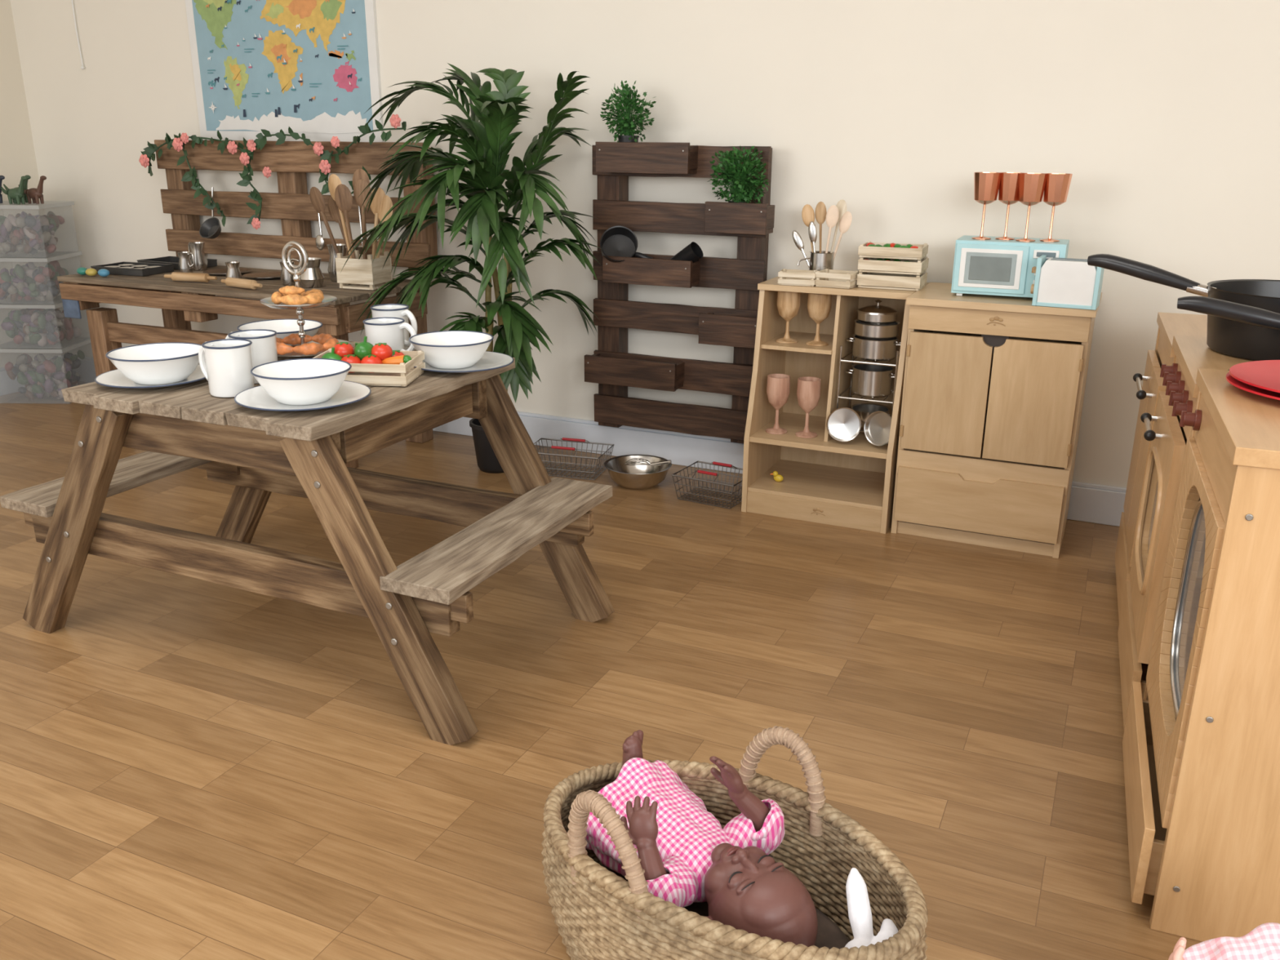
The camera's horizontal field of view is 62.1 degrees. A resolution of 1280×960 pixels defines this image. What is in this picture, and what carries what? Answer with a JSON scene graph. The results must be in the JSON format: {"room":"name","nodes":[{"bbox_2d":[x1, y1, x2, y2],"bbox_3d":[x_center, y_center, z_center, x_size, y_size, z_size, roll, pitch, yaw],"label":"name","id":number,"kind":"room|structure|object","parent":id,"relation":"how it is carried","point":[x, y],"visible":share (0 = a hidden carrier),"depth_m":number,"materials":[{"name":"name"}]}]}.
{"room":"children's room","nodes":[
{"label":"children's room","id":0,"kind":"room"},
{"bbox_2d":[0,0,66,367],"bbox_3d":[-4.960,-1.001,2.653,0.120,3.000,7.413,8,20,23],"label":"wall","id":1,"kind":"structure","parent":0,"point":[17,153],"depth_m":5.78,"materials":[{"name":"paint"}]},
{"bbox_2d":[0,355,64,395],"bbox_3d":[-4.909,0.367,3.055,0.022,0.150,7.389,8,20,23],"label":"baseboard","id":2,"kind":"structure","parent":1,"relation":"attached to","point":[7,385],"depth_m":5.92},
{"bbox_2d":[0,381,1201,959],"bbox_3d":[-1.160,1.017,1.539,8.450,0.100,7.530,8,20,23],"label":"floor","id":3,"kind":"structure","parent":0,"point":[191,768],"depth_m":2.67,"materials":[{"name":"brown wood"}]},
{"bbox_2d":[0,337,90,399],"bbox_3d":[-3.257,-0.603,5.836,0.400,0.300,0.350,1,18,0],"label":"storage box","id":4,"kind":"object","parent":3,"relation":"on","point":[41,375],"visible":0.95,"depth_m":5.75,"materials":[{"name":"plastic"}]},
{"bbox_2d":[0,295,81,346],"bbox_3d":[-3.255,-0.857,5.754,0.400,0.235,0.350,1,18,0],"label":"storage box","id":5,"kind":"object","parent":4,"relation":"on","point":[34,324],"visible":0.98,"depth_m":5.65,"materials":[{"name":"plastic"}]},
{"bbox_2d":[0,250,82,302],"bbox_3d":[-3.254,-1.083,5.680,0.400,0.240,0.350,1,18,0],"label":"storage box","id":6,"kind":"object","parent":5,"relation":"on","point":[28,282],"visible":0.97,"depth_m":5.59,"materials":[{"name":"plastic"}]},
{"bbox_2d":[0,200,74,254],"bbox_3d":[-3.252,-1.324,5.602,0.400,0.264,0.350,1,18,0],"label":"storage box","id":7,"kind":"object","parent":6,"relation":"on","point":[26,233],"visible":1,"depth_m":5.53,"materials":[{"name":"plastic"}]},
{"bbox_2d":[0,174,46,204],"bbox_3d":[-3.241,-1.506,5.504,0.422,0.141,0.146,8,20,23],"label":"dinosaur","id":8,"kind":"object","parent":7,"relation":"on","point":[21,193],"visible":1,"depth_m":5.46},
{"bbox_2d":[57,139,437,467],"bbox_3d":[-1.824,-0.878,4.993,1.635,1.362,0.768,8,20,23],"label":"play kitchen","id":9,"kind":"object","parent":3,"relation":"on","point":[180,303],"visible":0.55,"depth_m":4.97,"materials":[{"name":"brown wood"}]},
{"bbox_2d":[90,261,173,275],"bbox_3d":[-2.433,-1.014,5.099,0.304,0.034,0.207,6,19,18],"label":"tray","id":10,"kind":"object","parent":9,"relation":"on","point":[133,268],"visible":0.99,"depth_m":5.05,"materials":[{"name":"metal"}]},
{"bbox_2d":[137,256,217,269],"bbox_3d":[-2.320,-1.089,5.333,0.324,0.034,0.207,8,20,23],"label":"baking tray","id":11,"kind":"object","parent":9,"relation":"on","point":[174,260],"visible":0.53,"depth_m":5.34,"materials":[{"name":"metal"}]},
{"bbox_2d":[177,251,195,272],"bbox_3d":[-2.158,-1.031,5.048,0.070,0.101,0.087,-11,21,-31],"label":"milk jug","id":12,"kind":"object","parent":9,"relation":"on","point":[185,264],"visible":0.84,"depth_m":5.03,"materials":[{"name":"silver metal"}]},
{"bbox_2d":[164,271,217,282],"bbox_3d":[-2.023,-0.913,4.784,0.260,0.039,0.040,4,18,12],"label":"wooden rolling pin","id":13,"kind":"object","parent":9,"relation":"on","point":[175,276],"visible":1,"depth_m":4.77,"materials":[{"name":"brown wood"}]},
{"bbox_2d":[188,241,207,270],"bbox_3d":[-2.163,-1.097,5.204,0.080,0.130,0.099,-7,20,-23],"label":"milk jug","id":14,"kind":"object","parent":9,"relation":"on","point":[197,247],"visible":0.87,"depth_m":5.17,"materials":[{"name":"silver metal"}]},
{"bbox_2d":[199,186,221,239],"bbox_3d":[-2.121,-1.311,5.227,0.101,0.246,0.106,-9,20,-27],"label":"ladle","id":15,"kind":"object","parent":9,"relation":"hanging from","point":[211,228],"visible":1,"depth_m":5.27,"materials":[{"name":"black metal"}]},
{"bbox_2d":[202,267,251,275],"bbox_3d":[-1.971,-0.993,5.080,0.220,0.013,0.220,8,20,23],"label":"serving plate","id":16,"kind":"object","parent":9,"relation":"on","point":[216,271],"visible":0.53,"depth_m":5.09,"materials":[{"name":"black metal"}]},
{"bbox_2d":[225,261,242,278],"bbox_3d":[-1.817,-0.933,4.771,0.070,0.091,0.091,8,20,23],"label":"milk jug","id":17,"kind":"object","parent":9,"relation":"on","point":[233,267],"visible":0.78,"depth_m":4.74,"materials":[{"name":"silver metal"}]},
{"bbox_2d":[221,277,262,289],"bbox_3d":[-1.726,-0.852,4.603,0.260,0.039,0.040,12,21,31],"label":"wooden rolling pin","id":18,"kind":"object","parent":9,"relation":"on","point":[229,282],"visible":1,"depth_m":4.58,"materials":[{"name":"brown wood"}]},
{"bbox_2d":[243,271,280,279],"bbox_3d":[-1.734,-0.951,4.956,0.220,0.013,0.220,8,20,23],"label":"serving plate","id":19,"kind":"object","parent":9,"relation":"on","point":[260,275],"visible":0.84,"depth_m":4.97,"materials":[{"name":"wood"}]},
{"bbox_2d":[138,114,406,229],"bbox_3d":[-1.767,-1.454,5.037,1.629,0.528,0.076,8,20,23],"label":"garland","id":20,"kind":"object","parent":9,"relation":"attached to","point":[179,142],"visible":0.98,"depth_m":5.06,"materials":[{"name":"green plant"}]},
{"bbox_2d":[280,261,295,285],"bbox_3d":[-1.555,-0.919,4.719,0.070,0.101,0.091,8,20,23],"label":"milk jug","id":21,"kind":"object","parent":9,"relation":"on","point":[286,278],"visible":0.61,"depth_m":4.69,"materials":[{"name":"silver metal"}]},
{"bbox_2d":[288,257,324,288],"bbox_3d":[-1.457,-0.911,4.662,0.143,0.121,0.110,8,20,23],"label":"milk jug","id":22,"kind":"object","parent":9,"relation":"on","point":[313,277],"visible":0.69,"depth_m":4.62,"materials":[{"name":"silver metal"}]},
{"bbox_2d":[315,213,324,250],"bbox_3d":[-1.508,-1.214,5.000,0.036,0.262,0.048,-15,24,-39],"label":"ladle","id":23,"kind":"object","parent":9,"relation":"hanging from","point":[319,239],"visible":0.91,"depth_m":5.02,"materials":[{"name":"silver metal"}]},
{"bbox_2d":[326,244,355,281],"bbox_3d":[-1.365,-0.991,4.846,0.126,0.160,0.100,8,20,23],"label":"teapot","id":24,"kind":"object","parent":9,"relation":"on","point":[331,269],"visible":0.41,"depth_m":4.82,"materials":[{"name":"silver metal"}]},
{"bbox_2d":[354,205,368,254],"bbox_3d":[-1.299,-1.178,4.893,0.080,0.281,0.080,8,20,23],"label":"ladle","id":25,"kind":"object","parent":9,"relation":"hanging from","point":[359,247],"visible":0.31,"depth_m":4.91,"materials":[{"name":"silver metal"}]},
{"bbox_2d":[335,249,392,290],"bbox_3d":[-1.204,-0.918,4.642,0.180,0.150,0.157,6,19,18],"label":"box","id":26,"kind":"object","parent":9,"relation":"on","point":[370,275],"visible":0.81,"depth_m":4.58,"materials":[{"name":"brown wood"}]},
{"bbox_2d":[309,168,392,284],"bbox_3d":[-1.227,-1.091,4.597,0.407,0.488,0.113,8,20,23],"label":"wooden spoons","id":27,"kind":"object","parent":26,"relation":"in","point":[340,202],"visible":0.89,"depth_m":4.55,"materials":[{"name":"brown wood"}]},
{"bbox_2d":[0,340,614,745],"bbox_3d":[-0.950,0.078,3.076,1.560,0.794,0.895,8,20,23],"label":"picnic table","id":28,"kind":"object","parent":3,"relation":"on","point":[180,428],"visible":0.76,"depth_m":2.78,"materials":[{"name":"brown wood"}]},
{"bbox_2d":[94,364,205,388],"bbox_3d":[-1.285,-0.272,2.826,0.294,0.018,0.294,8,20,23],"label":"plate","id":29,"kind":"object","parent":28,"relation":"on","point":[114,378],"visible":0.39,"depth_m":2.79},
{"bbox_2d":[105,342,201,385],"bbox_3d":[-1.271,-0.303,2.809,0.245,0.078,0.245,8,20,23],"label":"enamel bowl","id":30,"kind":"object","parent":29,"relation":"on","point":[168,362],"visible":0.9,"depth_m":2.76,"materials":[{"name":"metal"}]},
{"bbox_2d":[198,338,254,397],"bbox_3d":[-1.047,-0.288,2.705,0.120,0.127,0.152,-10,21,-28],"label":"enamel mug","id":31,"kind":"object","parent":28,"relation":"on","point":[226,364],"visible":0.97,"depth_m":2.65,"materials":[{"name":"metal"}]},
{"bbox_2d":[225,328,277,383],"bbox_3d":[-1.037,-0.335,2.853,0.124,0.124,0.156,-10,21,-28],"label":"enamel mug","id":32,"kind":"object","parent":28,"relation":"on","point":[264,345],"visible":0.56,"depth_m":2.80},
{"bbox_2d":[236,319,322,338],"bbox_3d":[-1.107,-0.446,3.279,0.251,0.062,0.251,8,20,23],"label":"enamel bowl","id":33,"kind":"object","parent":28,"relation":"on","point":[283,327],"visible":0.44,"depth_m":3.35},
{"bbox_2d":[234,380,371,411],"bbox_3d":[-0.831,-0.205,2.628,0.324,0.018,0.324,8,20,23],"label":"plate","id":34,"kind":"object","parent":28,"relation":"on","point":[256,397],"visible":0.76,"depth_m":2.60,"materials":[{"name":"metal"}]},
{"bbox_2d":[249,358,351,405],"bbox_3d":[-0.828,-0.236,2.611,0.238,0.080,0.238,8,20,23],"label":"enamel bowl","id":35,"kind":"object","parent":34,"relation":"on","point":[299,381],"visible":1,"depth_m":2.57,"materials":[{"name":"metal"}]},
{"bbox_2d":[259,240,351,359],"bbox_3d":[-0.971,-0.506,3.027,0.270,0.343,0.270,8,20,23],"label":"cake stand","id":36,"kind":"object","parent":28,"relation":"on","point":[327,300],"visible":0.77,"depth_m":3.00,"materials":[{"name":"silver metal"}]},
{"bbox_2d":[271,291,284,304],"bbox_3d":[-1.025,-0.515,3.004,0.033,0.034,0.087,-4,19,-14],"label":"croissant","id":37,"kind":"object","parent":36,"relation":"on","point":[276,296],"visible":0.84,"depth_m":2.98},
{"bbox_2d":[276,342,293,355],"bbox_3d":[-1.015,-0.370,2.995,0.091,0.035,0.035,10,20,28],"label":"croissant","id":38,"kind":"object","parent":36,"relation":"on","point":[282,348],"visible":0.65,"depth_m":2.98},
{"bbox_2d":[278,285,304,295],"bbox_3d":[-0.983,-0.532,2.990,0.075,0.029,0.028,1,18,2],"label":"croissant","id":39,"kind":"object","parent":36,"relation":"on","point":[292,290],"visible":0.95,"depth_m":2.98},
{"bbox_2d":[280,293,308,305],"bbox_3d":[-0.967,-0.502,2.968,0.087,0.034,0.033,1,18,1],"label":"croissant","id":40,"kind":"object","parent":36,"relation":"on","point":[289,300],"visible":0.96,"depth_m":2.96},
{"bbox_2d":[282,333,311,345],"bbox_3d":[-1.012,-0.415,3.134,0.091,0.035,0.035,-10,21,-29],"label":"croissant","id":41,"kind":"object","parent":36,"relation":"on","point":[292,339],"visible":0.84,"depth_m":3.12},
{"bbox_2d":[292,342,324,355],"bbox_3d":[-0.931,-0.369,2.994,0.091,0.035,0.035,-10,21,-29],"label":"croissant","id":42,"kind":"object","parent":36,"relation":"on","point":[306,348],"visible":1,"depth_m":2.98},
{"bbox_2d":[304,292,324,304],"bbox_3d":[-0.919,-0.512,3.000,0.033,0.034,0.087,10,20,27],"label":"croissant","id":43,"kind":"object","parent":36,"relation":"on","point":[316,297],"visible":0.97,"depth_m":2.98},
{"bbox_2d":[311,333,332,344],"bbox_3d":[-0.927,-0.414,3.132,0.091,0.035,0.035,10,21,28],"label":"croissant","id":44,"kind":"object","parent":36,"relation":"on","point":[322,338],"visible":0.6,"depth_m":3.12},
{"bbox_2d":[323,337,338,350],"bbox_3d":[-0.887,-0.391,3.061,0.035,0.035,0.091,0,18,0],"label":"croissant","id":45,"kind":"object","parent":36,"relation":"on","point":[330,343],"visible":0.74,"depth_m":3.04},
{"bbox_2d":[312,348,425,386],"bbox_3d":[-0.739,-0.305,2.869,0.272,0.062,0.185,2,18,4],"label":"crate","id":46,"kind":"object","parent":28,"relation":"on","point":[402,374],"visible":0.44,"depth_m":2.79,"materials":[{"name":"brown wood"}]},
{"bbox_2d":[321,336,411,373],"bbox_3d":[-0.728,-0.340,2.862,0.249,0.097,0.139,2,18,6],"label":"vegetables","id":47,"kind":"object","parent":46,"relation":"in","point":[364,352],"visible":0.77,"depth_m":2.83,"materials":[{"name":"food"}]},
{"bbox_2d":[362,316,416,351],"bbox_3d":[-0.726,-0.409,3.108,0.166,0.112,0.120,8,20,23],"label":"enamel mug","id":48,"kind":"object","parent":28,"relation":"on","point":[388,330],"depth_m":3.07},
{"bbox_2d":[369,303,417,350],"bbox_3d":[-0.751,-0.458,3.226,0.116,0.132,0.147,-9,20,-27],"label":"enamel mug","id":49,"kind":"object","parent":28,"relation":"on","point":[393,310],"visible":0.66,"depth_m":3.19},
{"bbox_2d":[408,330,493,368],"bbox_3d":[-0.533,-0.365,3.017,0.238,0.078,0.238,8,20,23],"label":"enamel bowl","id":50,"kind":"object","parent":28,"relation":"on","point":[442,349],"visible":0.98,"depth_m":2.97,"materials":[{"name":"metal"}]},
{"bbox_2d":[413,351,514,373],"bbox_3d":[-0.507,-0.332,3.027,0.294,0.018,0.294,8,20,23],"label":"plate","id":51,"kind":"object","parent":28,"relation":"on","point":[490,360],"depth_m":3.02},
{"bbox_2d":[340,62,603,473],"bbox_3d":[-0.690,-0.836,4.399,1.168,1.663,0.885,8,20,23],"label":"potted palm","id":52,"kind":"object","parent":3,"relation":"on","point":[488,144],"visible":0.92,"depth_m":4.17,"materials":[{"name":"plant"}]},
{"bbox_2d":[533,437,613,479],"bbox_3d":[-0.310,-0.102,4.624,0.344,0.128,0.226,5,19,15],"label":"shopping basket","id":53,"kind":"object","parent":3,"relation":"on","point":[564,439],"visible":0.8,"depth_m":4.62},
{"bbox_2d":[604,454,671,489],"bbox_3d":[-0.009,-0.025,4.468,0.284,0.087,0.284,8,20,23],"label":"steel mixing bowl","id":54,"kind":"object","parent":3,"relation":"on","point":[628,477],"visible":0.98,"depth_m":4.45,"materials":[{"name":"silver metal"}]},
{"bbox_2d":[624,457,671,466],"bbox_3d":[0.031,-0.074,4.445,0.216,0.048,0.063,8,20,23],"label":"whisk","id":55,"kind":"object","parent":54,"relation":"on","point":[664,462],"visible":1,"depth_m":4.44,"materials":[{"name":"silver metal"}]},
{"bbox_2d":[671,460,742,508],"bbox_3d":[0.302,0.009,4.295,0.274,0.128,0.225,11,21,29],"label":"shopping basket","id":56,"kind":"object","parent":3,"relation":"on","point":[727,465],"visible":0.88,"depth_m":4.27,"materials":[{"name":"metal"}]},
{"bbox_2d":[541,725,928,959],"bbox_3d":[0.138,0.676,1.803,0.707,0.402,0.421,12,21,32],"label":"basket","id":57,"kind":"object","parent":3,"relation":"on","point":[599,914],"visible":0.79,"depth_m":1.77,"materials":[{"name":"wicker"}]},
{"bbox_2d":[601,864,849,949],"bbox_3d":[0.138,0.804,1.845,0.535,0.117,0.307,8,20,23],"label":"folded blanket","id":58,"kind":"object","parent":57,"relation":"in","point":[829,935],"visible":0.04,"depth_m":1.81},
{"bbox_2d":[585,729,817,946],"bbox_3d":[0.094,0.623,1.830,0.507,0.276,0.302,16,24,39],"label":"baby doll","id":59,"kind":"object","parent":58,"relation":"on","point":[686,856],"visible":0.91,"depth_m":1.78},
{"bbox_2d":[844,867,897,949],"bbox_3d":[0.303,0.723,1.647,0.224,0.124,0.130,-12,22,-33],"label":"comforter","id":60,"kind":"object","parent":58,"relation":"on","point":[860,913],"visible":0.56,"depth_m":1.68,"materials":[{"name":"fabric"}]},
{"bbox_2d":[741,276,928,533],"bbox_3d":[0.746,-0.314,4.104,0.572,0.872,0.440,8,20,23],"label":"shelf","id":61,"kind":"object","parent":3,"relation":"on","point":[827,480],"visible":0.74,"depth_m":4.11,"materials":[{"name":"brown wood"}]},
{"bbox_2d":[769,471,783,481],"bbox_3d":[0.541,-0.015,4.194,0.051,0.044,0.031,8,20,23],"label":"duck","id":62,"kind":"object","parent":61,"relation":"on","point":[778,477],"visible":1,"depth_m":4.18},
{"bbox_2d":[765,373,790,434],"bbox_3d":[0.531,-0.293,4.099,0.090,0.220,0.090,8,20,23],"label":"goblet","id":63,"kind":"object","parent":61,"relation":"in","point":[778,387],"visible":1,"depth_m":4.06,"materials":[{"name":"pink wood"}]},
{"bbox_2d":[775,291,800,343],"bbox_3d":[0.566,-0.627,4.067,0.090,0.195,0.090,8,20,23],"label":"goblet","id":64,"kind":"object","parent":61,"relation":"on","point":[788,303],"visible":0.89,"depth_m":4.03,"materials":[{"name":"brown wood"}]},
{"bbox_2d":[777,268,817,286],"bbox_3d":[0.590,-0.755,3.963,0.137,0.050,0.095,5,19,15],"label":"wooden crate","id":65,"kind":"object","parent":61,"relation":"on","point":[787,277],"visible":0.87,"depth_m":3.93,"materials":[{"name":"brown wood"}]},
{"bbox_2d":[795,376,821,438],"bbox_3d":[0.640,-0.277,4.052,0.090,0.220,0.090,8,20,23],"label":"goblet","id":66,"kind":"object","parent":61,"relation":"in","point":[808,390],"visible":1,"depth_m":4.01,"materials":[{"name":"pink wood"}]},
{"bbox_2d":[805,293,831,346],"bbox_3d":[0.675,-0.611,4.020,0.090,0.195,0.090,8,20,23],"label":"goblet","id":67,"kind":"object","parent":61,"relation":"on","point":[819,305],"visible":0.91,"depth_m":3.98,"materials":[{"name":"brown wood"}]},
{"bbox_2d":[792,199,851,271],"bbox_3d":[0.682,-0.900,4.002,0.210,0.305,0.096,1,18,2],"label":"utensil holder","id":68,"kind":"object","parent":61,"relation":"on","point":[820,260],"visible":0.91,"depth_m":3.99,"materials":[{"name":"wood"}]},
{"bbox_2d":[814,268,859,288],"bbox_3d":[0.728,-0.742,3.918,0.137,0.055,0.105,11,21,29],"label":"wooden crate","id":69,"kind":"object","parent":61,"relation":"on","point":[827,277],"visible":0.92,"depth_m":3.89,"materials":[{"name":"brown wood"}]},
{"bbox_2d":[826,407,861,441],"bbox_3d":[0.759,-0.210,3.957,0.128,0.126,0.049,4,18,10],"label":"lid","id":70,"kind":"object","parent":61,"relation":"on","point":[842,424],"visible":1,"depth_m":3.96,"materials":[{"name":"silver metal"}]},
{"bbox_2d":[835,337,899,432],"bbox_3d":[0.882,-0.342,4.042,0.218,0.354,0.208,8,20,23],"label":"pot rack","id":71,"kind":"object","parent":61,"relation":"on","point":[852,361],"visible":0.36,"depth_m":3.96,"materials":[{"name":"silver metal"}]},
{"bbox_2d":[845,363,894,397],"bbox_3d":[0.880,-0.378,4.025,0.178,0.103,0.158,-4,19,-15],"label":"saucepan","id":72,"kind":"object","parent":71,"relation":"in","point":[868,380],"visible":0.88,"depth_m":3.97,"materials":[{"name":"silver metal"}]},
{"bbox_2d":[850,403,889,427],"bbox_3d":[0.881,-0.246,4.073,0.147,0.063,0.147,8,20,23],"label":"bowl","id":73,"kind":"object","parent":71,"relation":"in","point":[864,411],"visible":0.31,"depth_m":4.11,"materials":[{"name":"silver metal"}]},
{"bbox_2d":[846,333,901,360],"bbox_3d":[0.883,-0.500,3.990,0.184,0.078,0.172,-5,19,-17],"label":"stockpot","id":74,"kind":"object","parent":71,"relation":"on","point":[869,349],"visible":0.8,"depth_m":3.93,"materials":[{"name":"silver metal"}]},
{"bbox_2d":[853,319,900,339],"bbox_3d":[0.883,-0.564,3.969,0.168,0.053,0.168,8,20,23],"label":"steamer","id":75,"kind":"object","parent":74,"relation":"on","point":[862,330],"visible":0.91,"depth_m":3.91,"materials":[{"name":"silver metal"}]},
{"bbox_2d":[857,299,898,324],"bbox_3d":[0.884,-0.630,3.948,0.151,0.081,0.151,8,20,23],"label":"saucepan","id":76,"kind":"object","parent":75,"relation":"on","point":[872,314],"visible":1,"depth_m":3.90,"materials":[{"name":"silver metal"}]},
{"bbox_2d":[863,411,892,445],"bbox_3d":[0.886,-0.192,3.902,0.049,0.126,0.128,-17,25,-42],"label":"lid","id":77,"kind":"object","parent":61,"relation":"on","point":[877,428],"visible":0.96,"depth_m":3.92,"materials":[{"name":"silver metal"}]},
{"bbox_2d":[856,271,927,290],"bbox_3d":[0.929,-0.740,3.914,0.232,0.055,0.172,8,20,23],"label":"wooden crate","id":78,"kind":"object","parent":61,"relation":"on","point":[864,279],"visible":0.92,"depth_m":3.85,"materials":[{"name":"brown wood"}]},
{"bbox_2d":[857,256,928,275],"bbox_3d":[0.929,-0.791,3.897,0.232,0.050,0.172,8,20,23],"label":"wooden crate","id":79,"kind":"object","parent":78,"relation":"on","point":[916,267],"visible":0.93,"depth_m":3.83,"materials":[{"name":"brown wood"}]},
{"bbox_2d":[857,240,928,259],"bbox_3d":[0.927,-0.841,3.888,0.227,0.045,0.165,7,19,21],"label":"wooden crate","id":80,"kind":"object","parent":79,"relation":"on","point":[921,252],"visible":0.99,"depth_m":3.82,"materials":[{"name":"brown wood"}]},
{"bbox_2d":[863,242,918,262],"bbox_3d":[0.918,-0.814,3.877,0.210,0.096,0.124,8,20,23],"label":"salad leaves","id":81,"kind":"object","parent":80,"relation":"in","point":[868,244],"visible":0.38,"depth_m":3.87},
{"bbox_2d":[890,282,1102,558],"bbox_3d":[1.282,-0.233,3.863,0.605,0.874,0.455,8,20,23],"label":"base cabinet","id":82,"kind":"object","parent":3,"relation":"on","point":[994,386],"visible":0.98,"depth_m":3.67,"materials":[{"name":"brown wood"}]},
{"bbox_2d":[951,235,1069,297],"bbox_3d":[1.281,-0.735,3.682,0.359,0.190,0.219,8,20,23],"label":"microwave","id":83,"kind":"object","parent":82,"relation":"on","point":[993,266],"visible":0.7,"depth_m":3.60,"materials":[{"name":"paint"}]},
{"bbox_2d":[971,172,1001,239],"bbox_3d":[1.179,-0.938,3.637,0.092,0.220,0.092,8,20,23],"label":"goblet","id":84,"kind":"object","parent":83,"relation":"on","point":[986,184],"visible":1,"depth_m":3.59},
{"bbox_2d":[995,172,1026,239],"bbox_3d":[1.260,-0.936,3.634,0.092,0.220,0.092,8,20,23],"label":"goblet","id":85,"kind":"object","parent":83,"relation":"on","point":[1008,191],"visible":0.96,"depth_m":3.59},
{"bbox_2d":[1015,173,1047,241],"bbox_3d":[1.311,-0.918,3.580,0.092,0.220,0.092,8,20,23],"label":"goblet","id":86,"kind":"object","parent":83,"relation":"on","point":[1031,185],"visible":1,"depth_m":3.54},
{"bbox_2d":[1039,173,1072,241],"bbox_3d":[1.392,-0.916,3.576,0.092,0.220,0.092,8,20,23],"label":"goblet","id":87,"kind":"object","parent":83,"relation":"on","point":[1057,185],"visible":0.99,"depth_m":3.53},
{"bbox_2d":[1030,254,1104,310],"bbox_3d":[1.391,-0.647,3.473,0.214,0.154,0.112,9,20,26],"label":"toaster","id":88,"kind":"object","parent":82,"relation":"on","point":[1059,282],"visible":0.9,"depth_m":3.43,"materials":[{"name":"white paint"}]},
{"bbox_2d":[1115,311,1207,621],"bbox_3d":[1.756,-0.008,3.185,0.585,0.870,0.654,8,20,23],"label":"stove","id":89,"kind":"object","parent":3,"relation":"on","point":[1170,324],"visible":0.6,"depth_m":3.22,"materials":[{"name":"brown wood"}]},
{"bbox_2d":[1117,335,1256,729],"bbox_3d":[1.515,0.157,2.619,0.564,0.903,0.640,7,19,21],"label":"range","id":90,"kind":"object","parent":3,"relation":"on","point":[1141,597],"visible":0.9,"depth_m":2.58,"materials":[{"name":"brown wood"}]},
{"bbox_2d":[1087,253,1279,360],"bbox_3d":[1.446,-0.431,2.632,0.660,0.206,0.376,8,20,23],"label":"frying pan","id":91,"kind":"object","parent":90,"relation":"on","point":[1225,336],"visible":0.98,"depth_m":2.60,"materials":[{"name":"black metal"}]},
{"bbox_2d":[1177,296,1279,329],"bbox_3d":[1.507,-0.301,2.320,0.619,0.154,0.304,8,20,23],"label":"frying pan","id":92,"kind":"object","parent":90,"relation":"on","point":[1240,313],"visible":1,"depth_m":2.40,"materials":[{"name":"black metal"}]},
{"bbox_2d":[1122,368,1279,942],"bbox_3d":[1.288,0.328,2.036,0.535,0.935,0.655,7,19,21],"label":"washing machine","id":93,"kind":"object","parent":3,"relation":"on","point":[1201,750],"visible":1,"depth_m":1.87,"materials":[{"name":"brown wood"}]},
{"bbox_2d":[1226,360,1279,399],"bbox_3d":[1.332,-0.172,2.007,0.400,0.032,0.400,8,20,23],"label":"plate","id":94,"kind":"object","parent":93,"relation":"on","point":[1262,378],"visible":1,"depth_m":2.07,"materials":[{"name":"plastic"}]},
{"bbox_3d":[0.882,0.936,1.413,0.421,0.158,0.507,8,20,23],"label":"floor cushion","id":95,"kind":"object","parent":3,"relation":"on","visible":0},
{"bbox_2d":[1168,922,1279,959],"bbox_3d":[0.873,0.789,1.380,0.332,0.218,0.502,2,18,5],"label":"baby doll","id":96,"kind":"object","parent":95,"relation":"on","point":[1263,942],"visible":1,"depth_m":1.52},
{"bbox_2d":[10,0,1279,488],"bbox_3d":[0.396,-1.488,4.267,8.450,3.000,0.117,8,20,23],"label":"wall","id":97,"kind":"structure","parent":0,"point":[1163,116],"depth_m":4.10,"materials":[{"name":"beige paint"}]},
{"bbox_2d":[71,0,84,69],"bbox_3d":[-2.919,-2.386,5.493,0.022,0.494,0.018,8,20,23],"label":"blind cord","id":98,"kind":"object","parent":97,"relation":"attached to","point":[82,66],"visible":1,"depth_m":5.52,"materials":[{"name":"white paint"}]},
{"bbox_2d":[185,0,384,142],"bbox_3d":[-1.700,-2.017,5.024,1.124,0.824,0.025,8,20,23],"label":"map poster","id":99,"kind":"object","parent":97,"relation":"attached to","point":[311,68],"visible":0.99,"depth_m":5.03,"materials":[{"name":"paper"}]},
{"bbox_2d":[73,356,1126,526],"bbox_3d":[0.357,-0.114,4.647,8.210,0.150,0.022,8,20,23],"label":"baseboard","id":100,"kind":"structure","parent":97,"relation":"attached to","point":[1098,504],"depth_m":4.75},
{"bbox_2d":[584,142,774,444],"bbox_3d":[0.162,-0.761,4.389,0.796,1.208,0.231,8,20,23],"label":"shelf","id":101,"kind":"object","parent":97,"relation":"attached to","point":[611,366],"visible":0.9,"depth_m":4.37,"materials":[{"name":"brown wood"}]},
{"bbox_2d":[600,226,653,262],"bbox_3d":[-0.051,-0.960,4.368,0.223,0.164,0.138,2,18,4],"label":"saucepan","id":102,"kind":"object","parent":101,"relation":"on","point":[615,241],"visible":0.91,"depth_m":4.40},
{"bbox_2d":[600,80,656,142],"bbox_3d":[-0.049,-1.414,4.226,0.221,0.331,0.200,-1,18,-3],"label":"potted herb","id":103,"kind":"object","parent":101,"relation":"on","point":[626,126],"visible":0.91,"depth_m":4.20,"materials":[{"name":"green plant"}]},
{"bbox_2d":[670,241,703,262],"bbox_3d":[0.185,-0.895,4.273,0.139,0.126,0.074,10,20,27],"label":"beaker","id":104,"kind":"object","parent":101,"relation":"on","point":[692,252],"visible":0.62,"depth_m":4.25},
{"bbox_2d":[707,145,769,203],"bbox_3d":[0.385,-1.135,4.111,0.254,0.306,0.206,8,20,23],"label":"potted herb","id":105,"kind":"object","parent":101,"relation":"on","point":[738,188],"visible":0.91,"depth_m":4.07,"materials":[{"name":"green plant"}]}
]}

